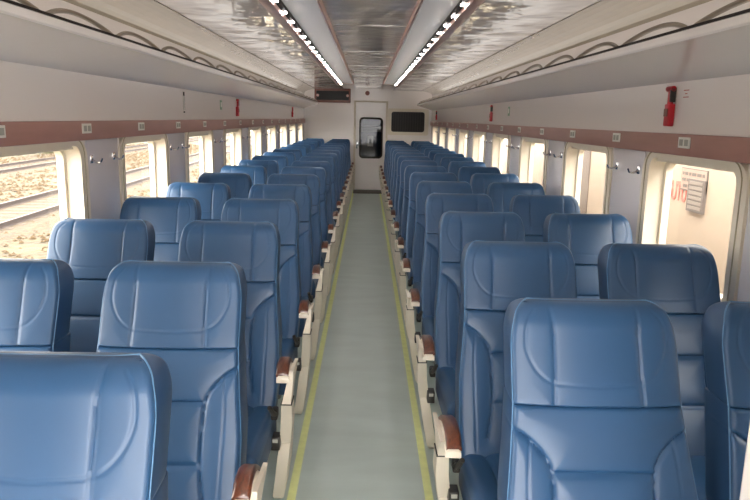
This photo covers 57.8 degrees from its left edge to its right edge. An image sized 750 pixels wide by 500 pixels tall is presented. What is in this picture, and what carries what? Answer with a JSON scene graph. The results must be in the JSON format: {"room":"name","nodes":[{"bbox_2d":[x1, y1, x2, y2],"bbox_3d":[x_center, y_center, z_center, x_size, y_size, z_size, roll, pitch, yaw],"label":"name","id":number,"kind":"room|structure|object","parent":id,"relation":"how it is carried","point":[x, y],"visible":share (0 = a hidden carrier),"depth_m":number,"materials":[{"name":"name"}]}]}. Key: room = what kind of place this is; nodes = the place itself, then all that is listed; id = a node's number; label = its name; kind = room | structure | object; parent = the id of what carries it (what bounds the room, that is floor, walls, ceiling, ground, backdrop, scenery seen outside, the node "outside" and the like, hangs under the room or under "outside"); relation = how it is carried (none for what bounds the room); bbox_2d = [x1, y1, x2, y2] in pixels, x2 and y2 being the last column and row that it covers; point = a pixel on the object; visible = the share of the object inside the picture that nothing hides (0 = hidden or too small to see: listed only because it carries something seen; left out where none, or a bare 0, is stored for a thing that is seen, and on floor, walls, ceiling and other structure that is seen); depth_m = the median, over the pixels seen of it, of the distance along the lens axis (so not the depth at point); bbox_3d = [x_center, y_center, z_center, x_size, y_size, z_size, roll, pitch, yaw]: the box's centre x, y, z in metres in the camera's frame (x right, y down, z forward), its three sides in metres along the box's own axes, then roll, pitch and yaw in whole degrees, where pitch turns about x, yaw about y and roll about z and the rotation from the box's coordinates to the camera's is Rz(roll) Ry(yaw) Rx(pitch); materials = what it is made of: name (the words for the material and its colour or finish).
{"room":"train carriage","nodes":[
{"label":"train carriage","id":0,"kind":"room"},
{"bbox_2d":[0,0,303,218],"bbox_3d":[-1.548,-0.986,7.331,0.096,2.300,20.000,1,11,-1],"label":"wall","id":1,"kind":"structure","parent":0,"point":[27,92],"depth_m":3.76,"materials":[{"name":"white laminate"}]},
{"bbox_2d":[0,141,90,220],"bbox_3d":[-1.504,-0.158,2.990,0.115,0.630,0.980,1,11,-1],"label":"window","id":2,"kind":"structure","parent":1,"relation":"in","point":[71,157],"depth_m":3.36,"materials":[{"name":"beige"}]},
{"bbox_2d":[118,134,170,207],"bbox_3d":[-1.519,-0.430,4.394,0.115,0.630,0.980,1,11,-1],"label":"window","id":3,"kind":"structure","parent":1,"relation":"in","point":[159,157],"depth_m":4.75,"materials":[{"name":"beige"}]},
{"bbox_2d":[0,119,304,146],"bbox_3d":[-1.491,-1.411,7.580,0.022,0.095,15.450,1,11,-1],"label":"trim","id":4,"kind":"structure","parent":1,"relation":"attached to","point":[18,133],"depth_m":3.61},
{"bbox_2d":[0,0,318,107],"bbox_3d":[-1.325,-1.797,7.614,0.339,0.192,15.060,1,11,-1],"label":"luggage rack","id":5,"kind":"object","parent":1,"relation":"attached to","point":[29,35],"visible":1,"depth_m":3.13,"materials":[{"name":"white"}]},
{"bbox_2d":[185,130,214,182],"bbox_3d":[-1.533,-0.703,5.797,0.115,0.630,0.980,1,11,-1],"label":"window","id":6,"kind":"structure","parent":1,"relation":"in","point":[206,138],"depth_m":6.16,"materials":[{"name":"beige"}]},
{"bbox_2d":[223,128,242,165],"bbox_3d":[-1.547,-0.976,7.201,0.115,0.630,0.980,1,11,-1],"label":"window","id":7,"kind":"structure","parent":1,"relation":"in","point":[235,134],"depth_m":7.57,"materials":[{"name":"beige"}]},
{"bbox_2d":[248,126,261,159],"bbox_3d":[-1.562,-1.249,8.605,0.115,0.630,0.980,1,11,-1],"label":"window","id":8,"kind":"structure","parent":1,"relation":"in","point":[256,131],"depth_m":8.97,"materials":[{"name":"beige glass"}]},
{"bbox_2d":[266,125,275,151],"bbox_3d":[-1.576,-1.522,10.008,0.115,0.630,0.980,1,11,-1],"label":"window","id":9,"kind":"structure","parent":1,"relation":"in","point":[271,138],"depth_m":10.38,"materials":[{"name":"beige"}]},
{"bbox_2d":[279,124,286,148],"bbox_3d":[-1.590,-1.794,11.412,0.115,0.630,0.980,1,11,-1],"label":"window","id":10,"kind":"structure","parent":1,"relation":"in","point":[282,136],"depth_m":11.78,"materials":[{"name":"beige"}]},
{"bbox_2d":[289,124,295,143],"bbox_3d":[-1.605,-2.067,12.816,0.115,0.630,0.980,1,11,-1],"label":"window","id":11,"kind":"structure","parent":1,"relation":"in","point":[292,134],"depth_m":13.19,"materials":[{"name":"beige"}]},
{"bbox_2d":[262,189,462,499],"bbox_3d":[-0.111,0.208,7.578,3.000,0.080,20.000,1,11,-1],"label":"floor","id":12,"kind":"structure","parent":0,"point":[361,444],"depth_m":4.00,"materials":[{"name":"grey plastic"}]},
{"bbox_2d":[0,258,73,351],"bbox_3d":[-1.176,0.669,1.840,0.474,1.158,0.911,1,11,-1],"label":"seat","id":13,"kind":"object","parent":12,"relation":"on","point":[36,295],"visible":0.54,"depth_m":2.04,"materials":[{"name":"blue leather"}]},
{"bbox_2d":[0,351,171,499],"bbox_3d":[-0.574,0.842,1.016,0.558,1.158,0.911,1,11,-1],"label":"seat","id":14,"kind":"object","parent":12,"relation":"on","point":[74,425],"visible":1,"depth_m":1.22,"materials":[{"name":"blue leather"}]},
{"bbox_2d":[47,218,154,351],"bbox_3d":[-1.184,0.508,2.671,0.474,1.158,0.911,1,11,-1],"label":"seat","id":15,"kind":"object","parent":12,"relation":"on","point":[92,248],"visible":0.31,"depth_m":2.86,"materials":[{"name":"blue leather"}]},
{"bbox_2d":[120,196,200,260],"bbox_3d":[-1.193,0.346,3.503,0.474,1.158,0.911,1,11,-1],"label":"seat","id":16,"kind":"object","parent":12,"relation":"on","point":[168,216],"visible":0.27,"depth_m":3.70,"materials":[{"name":"blue leather"}]},
{"bbox_2d":[97,260,267,499],"bbox_3d":[-0.582,0.680,1.848,0.558,1.158,0.911,1,11,-1],"label":"seat","id":17,"kind":"object","parent":12,"relation":"on","point":[191,316],"visible":0.71,"depth_m":2.02,"materials":[{"name":"blue leather"}]},
{"bbox_2d":[165,182,230,220],"bbox_3d":[-1.201,0.185,4.335,0.474,1.158,0.911,1,11,-1],"label":"seat","id":18,"kind":"object","parent":12,"relation":"on","point":[212,197],"visible":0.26,"depth_m":4.54,"materials":[{"name":"blue leather"}]},
{"bbox_2d":[197,172,251,198],"bbox_3d":[-1.210,0.023,5.166,0.474,1.158,0.911,1,11,-1],"label":"seat","id":19,"kind":"object","parent":12,"relation":"on","point":[240,184],"visible":0.15,"depth_m":5.37,"materials":[{"name":"blue leather"}]},
{"bbox_2d":[178,220,297,497],"bbox_3d":[-0.591,0.518,2.679,0.558,1.158,0.911,1,11,-1],"label":"seat","id":20,"kind":"object","parent":12,"relation":"on","point":[254,246],"visible":0.41,"depth_m":2.82,"materials":[{"name":"blue leather"}]},
{"bbox_2d":[246,405,275,470],"bbox_3d":[-0.634,0.723,2.509,0.472,0.168,0.500,1,11,-1],"label":"seat cushion","id":21,"kind":"object","parent":20,"relation":"on","point":[261,435],"depth_m":2.53,"materials":[{"name":"blue leather"}]},
{"bbox_2d":[220,165,266,185],"bbox_3d":[-1.218,-0.139,5.998,0.474,1.158,0.911,1,11,-1],"label":"seat","id":22,"kind":"object","parent":12,"relation":"on","point":[258,174],"visible":0.13,"depth_m":6.21,"materials":[{"name":"blue leather"}]},
{"bbox_2d":[238,160,278,180],"bbox_3d":[-1.227,-0.300,6.829,0.474,1.158,0.911,1,11,-1],"label":"seat","id":23,"kind":"object","parent":12,"relation":"on","point":[271,166],"visible":0.14,"depth_m":7.04,"materials":[{"name":"blue leather"}]},
{"bbox_2d":[221,198,313,413],"bbox_3d":[-0.599,0.357,3.511,0.558,1.158,0.911,1,11,-1],"label":"seat","id":24,"kind":"object","parent":12,"relation":"on","point":[284,213],"visible":0.42,"depth_m":3.66,"materials":[{"name":"blue leather"}]},
{"bbox_2d":[279,339,297,394],"bbox_3d":[-0.642,0.562,3.341,0.472,0.168,0.500,1,11,-1],"label":"seat cushion","id":25,"kind":"object","parent":24,"relation":"on","point":[289,346],"depth_m":3.40,"materials":[{"name":"blue leather"}]},
{"bbox_2d":[252,155,287,173],"bbox_3d":[-1.235,-0.462,7.661,0.474,1.158,0.911,1,11,-1],"label":"seat","id":26,"kind":"object","parent":12,"relation":"on","point":[282,161],"visible":0.12,"depth_m":7.88,"materials":[{"name":"blue leather"}]},
{"bbox_2d":[263,152,295,165],"bbox_3d":[-1.244,-0.623,8.492,0.474,1.158,0.911,1,11,-1],"label":"seat","id":27,"kind":"object","parent":12,"relation":"on","point":[290,156],"visible":0.12,"depth_m":8.71,"materials":[{"name":"blue leather"}]},
{"bbox_2d":[248,183,323,359],"bbox_3d":[-0.608,0.195,4.343,0.558,1.158,0.911,1,11,-1],"label":"seat","id":28,"kind":"object","parent":12,"relation":"on","point":[300,193],"visible":0.32,"depth_m":4.49,"materials":[{"name":"blue leather"}]},
{"bbox_2d":[298,297,308,336],"bbox_3d":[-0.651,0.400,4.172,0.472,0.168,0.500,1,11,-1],"label":"armrest","id":29,"kind":"object","parent":28,"relation":"on","point":[302,320],"depth_m":3.95,"materials":[{"name":"beige plastic"}]},
{"bbox_2d":[272,149,301,160],"bbox_3d":[-1.252,-0.785,9.324,0.474,1.158,0.911,1,11,-1],"label":"seat","id":30,"kind":"object","parent":12,"relation":"on","point":[298,154],"visible":0.1,"depth_m":9.54,"materials":[{"name":"blue leather"}]},
{"bbox_2d":[267,173,330,322],"bbox_3d":[-0.616,0.034,5.174,0.558,1.158,0.911,1,11,-1],"label":"seat","id":31,"kind":"object","parent":12,"relation":"on","point":[312,181],"visible":0.34,"depth_m":5.33,"materials":[{"name":"blue leather"}]},
{"bbox_2d":[311,279,318,298],"bbox_3d":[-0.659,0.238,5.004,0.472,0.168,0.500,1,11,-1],"label":"armrest","id":32,"kind":"object","parent":31,"relation":"on","point":[315,281],"depth_m":4.78,"materials":[{"name":"white plastic"}]},
{"bbox_2d":[281,166,335,295],"bbox_3d":[-0.625,-0.128,6.006,0.558,1.158,0.911,1,11,-1],"label":"seat","id":33,"kind":"object","parent":12,"relation":"on","point":[320,172],"visible":0.27,"depth_m":6.16,"materials":[{"name":"blue leather"}]},
{"bbox_2d":[320,249,326,267],"bbox_3d":[-0.668,0.077,5.836,0.472,0.168,0.500,1,11,-1],"label":"seat cushion","id":34,"kind":"object","parent":33,"relation":"on","point":[323,254],"depth_m":5.68,"materials":[{"name":"blue leather"}]},
{"bbox_2d":[291,161,339,274],"bbox_3d":[-0.633,-0.290,6.837,0.558,1.158,0.911,1,11,-1],"label":"seat","id":35,"kind":"object","parent":12,"relation":"on","point":[326,165],"visible":0.21,"depth_m":7.00,"materials":[{"name":"blue leather"}]},
{"bbox_2d":[287,191,353,499],"bbox_3d":[-0.410,0.095,7.910,0.036,0.003,15.100,1,11,-1],"label":"tape","id":36,"kind":"object","parent":12,"relation":"on","point":[295,477],"visible":1,"depth_m":4.02,"materials":[{"name":"yellow plastic"}]},
{"bbox_2d":[299,156,342,257],"bbox_3d":[-0.641,-0.451,7.669,0.558,1.158,0.911,1,11,-1],"label":"seat","id":37,"kind":"object","parent":12,"relation":"on","point":[330,160],"visible":0.25,"depth_m":7.83,"materials":[{"name":"blue leather"}]},
{"bbox_2d":[306,152,345,244],"bbox_3d":[-0.650,-0.613,8.501,0.558,1.158,0.911,1,11,-1],"label":"seat","id":38,"kind":"object","parent":12,"relation":"on","point":[334,155],"visible":0.23,"depth_m":8.65,"materials":[{"name":"blue leather"}]},
{"bbox_2d":[312,150,347,232],"bbox_3d":[-0.658,-0.774,9.332,0.558,1.158,0.911,1,11,-1],"label":"seat","id":39,"kind":"object","parent":12,"relation":"on","point":[337,152],"visible":0.15,"depth_m":9.50,"materials":[{"name":"blue leather"}]},
{"bbox_2d":[316,147,348,222],"bbox_3d":[-0.667,-0.936,10.164,0.558,1.158,0.911,1,11,-1],"label":"seat","id":40,"kind":"object","parent":12,"relation":"on","point":[318,148],"visible":0.1,"depth_m":10.34,"materials":[{"name":"blue leather"}]},
{"bbox_2d":[320,145,350,214],"bbox_3d":[-0.675,-1.098,10.995,0.558,1.158,0.911,1,11,-1],"label":"seat","id":41,"kind":"object","parent":12,"relation":"on","point":[347,178],"visible":0.11,"depth_m":11.16,"materials":[{"name":"blue leather"}]},
{"bbox_2d":[324,143,351,209],"bbox_3d":[-0.684,-1.259,11.827,0.558,1.158,0.911,1,11,-1],"label":"seat","id":42,"kind":"object","parent":12,"relation":"on","point":[343,144],"visible":0.08,"depth_m":11.99,"materials":[{"name":"blue leather"}]},
{"bbox_2d":[327,141,352,201],"bbox_3d":[-0.692,-1.421,12.659,0.558,1.158,0.911,1,11,-1],"label":"seat","id":43,"kind":"object","parent":12,"relation":"on","point":[345,143],"visible":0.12,"depth_m":12.82,"materials":[{"name":"blue leather"}]},
{"bbox_2d":[330,140,353,196],"bbox_3d":[-0.701,-1.582,13.490,0.558,1.158,0.911,1,11,-1],"label":"seat","id":44,"kind":"object","parent":12,"relation":"on","point":[351,166],"visible":0.12,"depth_m":13.67,"materials":[{"name":"blue leather"}]},
{"bbox_2d":[353,190,381,193],"bbox_3d":[-0.126,-1.294,15.080,0.720,0.008,0.700,1,11,-1],"label":"door mat","id":45,"kind":"object","parent":12,"relation":"on","point":[354,191],"visible":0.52,"depth_m":15.04,"materials":[{"name":"grey rubber"}]},
{"bbox_2d":[380,143,409,203],"bbox_3d":[0.383,-1.330,12.303,0.578,1.158,0.911,1,11,-1],"label":"seat","id":46,"kind":"object","parent":12,"relation":"on","point":[390,144],"visible":0.08,"depth_m":12.47,"materials":[{"name":"blue leather"}]},
{"bbox_2d":[381,145,412,202],"bbox_3d":[0.392,-1.168,11.471,0.578,1.158,0.911,1,11,-1],"label":"seat","id":47,"kind":"object","parent":12,"relation":"on","point":[391,146],"visible":0.16,"depth_m":11.64,"materials":[{"name":"blue leather"}]},
{"bbox_2d":[382,147,415,214],"bbox_3d":[0.400,-1.007,10.640,0.578,1.158,0.911,1,11,-1],"label":"seat","id":48,"kind":"object","parent":12,"relation":"on","point":[384,183],"visible":0.15,"depth_m":10.80,"materials":[{"name":"blue leather"}]},
{"bbox_2d":[383,150,419,225],"bbox_3d":[0.409,-0.845,9.808,0.578,1.158,0.911,1,11,-1],"label":"seat","id":49,"kind":"object","parent":12,"relation":"on","point":[385,189],"visible":0.19,"depth_m":9.97,"materials":[{"name":"blue leather"}]},
{"bbox_2d":[385,152,424,236],"bbox_3d":[0.417,-0.683,8.977,0.578,1.158,0.911,1,11,-1],"label":"seat","id":50,"kind":"object","parent":12,"relation":"on","point":[397,155],"visible":0.12,"depth_m":9.13,"materials":[{"name":"blue leather"}]},
{"bbox_2d":[380,194,433,499],"bbox_3d":[0.183,0.106,7.918,0.036,0.003,15.100,1,11,-1],"label":"tape","id":51,"kind":"object","parent":12,"relation":"on","point":[426,481],"visible":1,"depth_m":4.05,"materials":[{"name":"yellow plastic"}]},
{"bbox_2d":[387,156,430,248],"bbox_3d":[0.426,-0.522,8.145,0.578,1.158,0.911,1,11,-1],"label":"seat","id":52,"kind":"object","parent":12,"relation":"on","point":[401,158],"visible":0.12,"depth_m":8.31,"materials":[{"name":"blue leather"}]},
{"bbox_2d":[389,160,437,259],"bbox_3d":[0.434,-0.360,7.313,0.578,1.158,0.911,1,11,-1],"label":"seat","id":53,"kind":"object","parent":12,"relation":"on","point":[405,163],"visible":0.22,"depth_m":7.47,"materials":[{"name":"blue leather"}]},
{"bbox_2d":[391,165,446,281],"bbox_3d":[0.443,-0.199,6.482,0.578,1.158,0.911,1,11,-1],"label":"seat","id":54,"kind":"object","parent":12,"relation":"on","point":[409,169],"visible":0.21,"depth_m":6.63,"materials":[{"name":"blue leather"}]},
{"bbox_2d":[395,172,457,303],"bbox_3d":[0.451,-0.037,5.650,0.578,1.158,0.911,1,11,-1],"label":"seat","id":55,"kind":"object","parent":12,"relation":"on","point":[415,177],"visible":0.26,"depth_m":5.80,"materials":[{"name":"blue leather"}]},
{"bbox_2d":[406,258,412,284],"bbox_3d":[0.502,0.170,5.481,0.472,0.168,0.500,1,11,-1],"label":"armrest","id":56,"kind":"object","parent":55,"relation":"on","point":[409,274],"depth_m":5.28,"materials":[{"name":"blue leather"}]},
{"bbox_2d":[399,180,472,336],"bbox_3d":[0.460,0.125,4.819,0.578,1.158,0.911,1,11,-1],"label":"seat","id":57,"kind":"object","parent":12,"relation":"on","point":[424,188],"visible":0.25,"depth_m":4.97,"materials":[{"name":"blue leather"}]},
{"bbox_2d":[413,282,421,313],"bbox_3d":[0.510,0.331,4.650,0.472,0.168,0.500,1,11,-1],"label":"armrest","id":58,"kind":"object","parent":57,"relation":"on","point":[417,285],"depth_m":4.58,"materials":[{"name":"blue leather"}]},
{"bbox_2d":[428,150,455,160],"bbox_3d":[0.998,-0.835,9.816,0.474,1.158,0.911,1,11,-1],"label":"seat","id":59,"kind":"object","parent":12,"relation":"on","point":[432,153],"visible":0.11,"depth_m":10.03,"materials":[{"name":"blue leather"}]},
{"bbox_2d":[434,153,463,165],"bbox_3d":[1.006,-0.673,8.985,0.474,1.158,0.911,1,11,-1],"label":"seat","id":60,"kind":"object","parent":12,"relation":"on","point":[437,158],"visible":0.08,"depth_m":9.20,"materials":[{"name":"blue leather"}]},
{"bbox_2d":[406,193,493,382],"bbox_3d":[0.468,0.286,3.987,0.578,1.158,0.911,1,11,-1],"label":"seat","id":61,"kind":"object","parent":12,"relation":"on","point":[436,204],"visible":0.34,"depth_m":4.13,"materials":[{"name":"blue leather"}]},
{"bbox_2d":[422,315,434,361],"bbox_3d":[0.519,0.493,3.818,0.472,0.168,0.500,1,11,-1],"label":"armrest","id":62,"kind":"object","parent":61,"relation":"on","point":[428,320],"depth_m":3.87,"materials":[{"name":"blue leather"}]},
{"bbox_2d":[440,157,473,172],"bbox_3d":[1.014,-0.511,8.153,0.474,1.158,0.911,1,11,-1],"label":"seat","id":63,"kind":"object","parent":12,"relation":"on","point":[445,161],"visible":0.1,"depth_m":8.37,"materials":[{"name":"blue leather"}]},
{"bbox_2d":[448,161,485,179],"bbox_3d":[1.023,-0.350,7.322,0.474,1.158,0.911,1,11,-1],"label":"seat","id":64,"kind":"object","parent":12,"relation":"on","point":[453,166],"visible":0.1,"depth_m":7.54,"materials":[{"name":"blue leather"}]},
{"bbox_2d":[416,211,524,447],"bbox_3d":[0.477,0.448,3.155,0.578,1.158,0.911,1,11,-1],"label":"seat","id":65,"kind":"object","parent":12,"relation":"on","point":[456,229],"visible":0.45,"depth_m":3.29,"materials":[{"name":"blue leather"}]},
{"bbox_2d":[435,367,455,417],"bbox_3d":[0.527,0.654,2.986,0.472,0.168,0.500,1,11,-1],"label":"seat cushion","id":66,"kind":"object","parent":65,"relation":"on","point":[445,376],"depth_m":2.98,"materials":[{"name":"blue leather"}]},
{"bbox_2d":[458,166,500,183],"bbox_3d":[1.032,-0.188,6.490,0.474,1.158,0.911,1,11,-1],"label":"seat","id":67,"kind":"object","parent":12,"relation":"on","point":[465,173],"visible":0.16,"depth_m":6.70,"materials":[{"name":"blue leather"}]},
{"bbox_2d":[470,173,519,193],"bbox_3d":[1.040,-0.026,5.658,0.474,1.158,0.911,1,11,-1],"label":"seat","id":68,"kind":"object","parent":12,"relation":"on","point":[479,182],"visible":0.16,"depth_m":5.87,"materials":[{"name":"blue leather"}]},
{"bbox_2d":[433,240,576,499],"bbox_3d":[0.485,0.609,2.324,0.578,1.158,0.911,1,11,-1],"label":"seat","id":69,"kind":"object","parent":12,"relation":"on","point":[494,274],"visible":0.52,"depth_m":2.47,"materials":[{"name":"blue leather"}]},
{"bbox_2d":[459,453,499,499],"bbox_3d":[0.536,0.816,2.155,0.472,0.168,0.500,1,11,-1],"label":"seat cushion","id":70,"kind":"object","parent":69,"relation":"on","point":[478,475],"depth_m":2.24,"materials":[{"name":"blue leather"}]},
{"bbox_2d":[487,182,544,211],"bbox_3d":[1.048,0.135,4.827,0.474,1.158,0.911,1,11,-1],"label":"seat","id":71,"kind":"object","parent":12,"relation":"on","point":[501,194],"visible":0.18,"depth_m":5.03,"materials":[{"name":"blue leather"}]},
{"bbox_2d":[509,194,579,241],"bbox_3d":[1.057,0.297,3.995,0.474,1.158,0.911,1,11,-1],"label":"seat","id":72,"kind":"object","parent":12,"relation":"on","point":[533,210],"visible":0.2,"depth_m":4.20,"materials":[{"name":"blue leather"}]},
{"bbox_2d":[543,213,632,298],"bbox_3d":[1.065,0.458,3.163,0.474,1.158,0.911,1,11,-1],"label":"seat","id":73,"kind":"object","parent":12,"relation":"on","point":[585,235],"visible":0.26,"depth_m":3.36,"materials":[{"name":"blue leather"}]},
{"bbox_2d":[497,297,697,499],"bbox_3d":[0.494,0.771,1.492,0.578,1.158,0.911,1,11,-1],"label":"seat","id":74,"kind":"object","parent":12,"relation":"on","point":[592,406],"visible":1,"depth_m":1.67,"materials":[{"name":"blue leather"}]},
{"bbox_2d":[598,243,720,499],"bbox_3d":[1.074,0.620,2.332,0.474,1.158,0.911,1,11,-1],"label":"seat","id":75,"kind":"object","parent":12,"relation":"on","point":[683,280],"visible":0.47,"depth_m":2.52,"materials":[{"name":"blue leather"}]},
{"bbox_2d":[690,456,705,499],"bbox_3d":[1.073,0.826,2.162,0.472,0.168,0.500,1,11,-1],"label":"seat cushion","id":76,"kind":"object","parent":75,"relation":"on","point":[698,462],"depth_m":2.23,"materials":[{"name":"blue leather"}]},
{"bbox_2d":[702,301,749,499],"bbox_3d":[1.082,0.781,1.500,0.474,1.158,0.911,1,11,-1],"label":"seat","id":77,"kind":"object","parent":12,"relation":"on","point":[725,324],"visible":0.94,"depth_m":1.71,"materials":[{"name":"blue leather"}]},
{"bbox_2d":[304,84,431,189],"bbox_3d":[-0.167,-2.531,15.279,3.000,2.360,0.076,1,11,-1],"label":"wall","id":78,"kind":"structure","parent":0,"point":[323,120],"depth_m":15.13,"materials":[{"name":"white laminate"}]},
{"bbox_2d":[314,88,350,102],"bbox_3d":[-0.938,-3.422,15.034,0.800,0.310,0.059,1,11,-1],"label":"display board","id":79,"kind":"object","parent":78,"relation":"attached to","point":[343,95],"visible":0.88,"depth_m":15.03,"materials":[{"name":"black glass"}]},
{"bbox_2d":[355,102,385,189],"bbox_3d":[-0.106,-2.330,15.284,0.670,1.945,0.105,1,11,-1],"label":"door","id":80,"kind":"structure","parent":78,"relation":"in","point":[366,168],"depth_m":15.33,"materials":[{"name":"white laminate"}]},
{"bbox_2d":[361,126,380,156],"bbox_3d":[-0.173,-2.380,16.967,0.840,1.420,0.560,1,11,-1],"label":"window","id":81,"kind":"structure","parent":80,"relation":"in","point":[375,131],"depth_m":16.65,"materials":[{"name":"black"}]},
{"bbox_2d":[353,101,387,189],"bbox_3d":[-0.106,-2.344,15.306,0.760,1.985,0.095,1,11,-1],"label":"trim","id":82,"kind":"structure","parent":78,"relation":"attached to","point":[386,102],"depth_m":15.18,"materials":[{"name":"beige plastic"}]},
{"bbox_2d":[387,108,428,135],"bbox_3d":[0.735,-2.859,15.171,0.920,0.580,0.039,1,11,-1],"label":"window","id":83,"kind":"structure","parent":78,"relation":"in","point":[399,121],"depth_m":15.16,"materials":[{"name":"beige"}]},
{"bbox_2d":[393,113,422,130],"bbox_3d":[0.735,-2.858,15.169,0.672,0.400,0.010,1,11,-1],"label":"screen","id":84,"kind":"object","parent":83,"relation":"hanging from","point":[401,121],"depth_m":15.17,"materials":[{"name":"black fabric"}]},
{"bbox_2d":[361,119,380,125],"bbox_3d":[-0.177,-2.723,16.263,3.000,2.360,1.930,1,11,-1],"label":"wall","id":85,"kind":"structure","parent":0,"point":[364,122],"depth_m":17.10,"materials":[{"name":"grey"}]},
{"bbox_2d":[63,0,711,95],"bbox_3d":[-0.065,-2.038,7.142,3.200,0.264,20.000,1,11,-1],"label":"ceiling","id":86,"kind":"structure","parent":0,"point":[499,36],"depth_m":4.79,"materials":[{"name":"white"}]},
{"bbox_2d":[258,0,353,85],"bbox_3d":[-0.467,-1.820,6.111,0.295,0.095,12.700,1,11,-1],"label":"trough","id":87,"kind":"object","parent":86,"relation":"attached to","point":[308,22],"visible":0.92,"depth_m":4.83,"materials":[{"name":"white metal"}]},
{"bbox_2d":[383,0,484,86],"bbox_3d":[0.357,-1.805,6.122,0.295,0.095,12.700,1,11,-1],"label":"trough","id":88,"kind":"object","parent":86,"relation":"attached to","point":[431,22],"visible":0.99,"depth_m":4.70,"materials":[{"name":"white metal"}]},
{"bbox_2d":[431,0,749,300],"bbox_3d":[1.375,-0.934,7.371,0.096,2.300,20.000,1,11,-1],"label":"wall","id":89,"kind":"structure","parent":0,"point":[719,106],"depth_m":3.65,"materials":[{"name":"white laminate"}]},
{"bbox_2d":[439,127,445,147],"bbox_3d":[1.320,-2.015,12.855,0.115,0.630,0.980,1,11,-1],"label":"window","id":90,"kind":"structure","parent":89,"relation":"in","point":[442,129],"depth_m":13.23,"materials":[{"name":"beige"}]},
{"bbox_2d":[447,128,455,150],"bbox_3d":[1.334,-1.742,11.452,0.115,0.630,0.980,1,11,-1],"label":"window","id":91,"kind":"structure","parent":89,"relation":"in","point":[451,139],"depth_m":11.82,"materials":[{"name":"beige"}]},
{"bbox_2d":[458,129,468,156],"bbox_3d":[1.348,-1.470,10.048,0.115,0.630,0.980,1,11,-1],"label":"window","id":92,"kind":"structure","parent":89,"relation":"in","point":[462,142],"depth_m":10.41,"materials":[{"name":"beige glass"}]},
{"bbox_2d":[472,131,485,162],"bbox_3d":[1.363,-1.197,8.645,0.115,0.630,0.980,1,11,-1],"label":"window","id":93,"kind":"structure","parent":89,"relation":"in","point":[477,135],"depth_m":9.02,"materials":[{"name":"beige glass"}]},
{"bbox_2d":[491,133,510,173],"bbox_3d":[1.377,-0.924,7.241,0.115,0.630,0.980,1,11,-1],"label":"window","id":94,"kind":"structure","parent":89,"relation":"in","point":[497,139],"depth_m":7.61,"materials":[{"name":"beige"}]},
{"bbox_2d":[518,137,547,191],"bbox_3d":[1.391,-0.651,5.837,0.115,0.630,0.980,1,11,-1],"label":"window","id":95,"kind":"structure","parent":89,"relation":"in","point":[526,150],"depth_m":6.20,"materials":[{"name":"beige"}]},
{"bbox_2d":[417,0,749,110],"bbox_3d":[1.173,-1.752,7.648,0.339,0.192,15.060,1,11,-1],"label":"luggage rack","id":96,"kind":"object","parent":89,"relation":"attached to","point":[707,48],"visible":1,"depth_m":3.00,"materials":[{"name":"white"}]},
{"bbox_2d":[560,142,612,213],"bbox_3d":[1.405,-0.379,4.434,0.115,0.630,0.980,1,11,-1],"label":"window","id":97,"kind":"structure","parent":89,"relation":"in","point":[573,153],"depth_m":4.79,"materials":[{"name":"beige"}]},
{"bbox_2d":[430,121,749,163],"bbox_3d":[1.326,-1.361,7.619,0.022,0.095,15.450,1,11,-1],"label":"trim","id":98,"kind":"structure","parent":89,"relation":"attached to","point":[723,148],"depth_m":3.45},
{"bbox_2d":[663,86,676,125],"bbox_3d":[1.368,-0.669,3.162,0.034,0.183,0.076,1,11,-1],"label":"hammer","id":99,"kind":"object","parent":89,"relation":"attached to","point":[669,110],"visible":1,"depth_m":3.14,"materials":[{"name":"red plastic"}]},
{"bbox_2d":[678,137,690,148],"bbox_3d":[1.360,-0.472,2.989,0.007,0.048,0.110,1,11,-1],"label":"number plate","id":100,"kind":"object","parent":89,"relation":"attached to","point":[683,142],"visible":1,"depth_m":2.98,"materials":[{"name":"white plastic"}]},
{"bbox_2d":[635,152,749,301],"bbox_3d":[1.420,-0.106,3.030,0.115,0.630,0.980,1,11,-1],"label":"window","id":101,"kind":"structure","parent":89,"relation":"in","point":[657,170],"depth_m":3.21,"materials":[{"name":"beige"}]},
{"bbox_2d":[739,423,749,499],"bbox_3d":[0.964,0.385,0.798,0.869,2.200,0.400,1,11,-1],"label":"wall","id":102,"kind":"structure","parent":0,"point":[745,485],"depth_m":0.97,"materials":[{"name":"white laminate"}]},
{"label":"outside","id":103,"kind":"structure","parent":0,"visible":0},
{"bbox_2d":[0,131,251,258],"bbox_3d":[-15.504,-6.212,44.479,150.000,0.444,150.000,1,11,-1],"label":"ground","id":104,"kind":"structure","parent":103,"point":[34,246],"depth_m":24.27,"materials":[{"name":"brown gravel"}]},
{"bbox_2d":[0,133,229,178],"bbox_3d":[-16.957,-5.446,39.498,3.201,0.180,120.000,1,11,-3],"label":"railway track","id":105,"kind":"object","parent":104,"relation":"on","point":[5,170],"visible":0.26,"depth_m":32.43,"materials":[{"name":"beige metal"}]},
{"bbox_2d":[0,139,251,246],"bbox_3d":[-10.409,-5.330,39.588,3.201,0.180,120.000,1,11,-3],"label":"railway track","id":106,"kind":"object","parent":104,"relation":"on","point":[17,215],"visible":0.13,"depth_m":18.17,"materials":[{"name":"black metal"}]},
{"bbox_2d":[466,135,735,294],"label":"window","id":107,"kind":"structure","parent":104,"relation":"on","point":[701,199],"depth_m":6.57,"materials":[{"name":"beige"}]},
{"bbox_2d":[682,171,704,186],"bbox_3d":[3.055,-0.665,6.529,0.002,0.150,0.450,1,11,-1],"label":"print","id":108,"kind":"object","parent":107,"relation":"attached to","point":[689,178],"depth_m":6.50,"materials":[{"name":"grey"}]},
{"bbox_2d":[685,178,707,214],"bbox_3d":[3.053,-0.513,6.452,0.030,0.310,0.320,1,11,-1],"label":"vent","id":109,"kind":"object","parent":107,"relation":"attached to","point":[697,192],"depth_m":6.40,"materials":[{"name":"white"}]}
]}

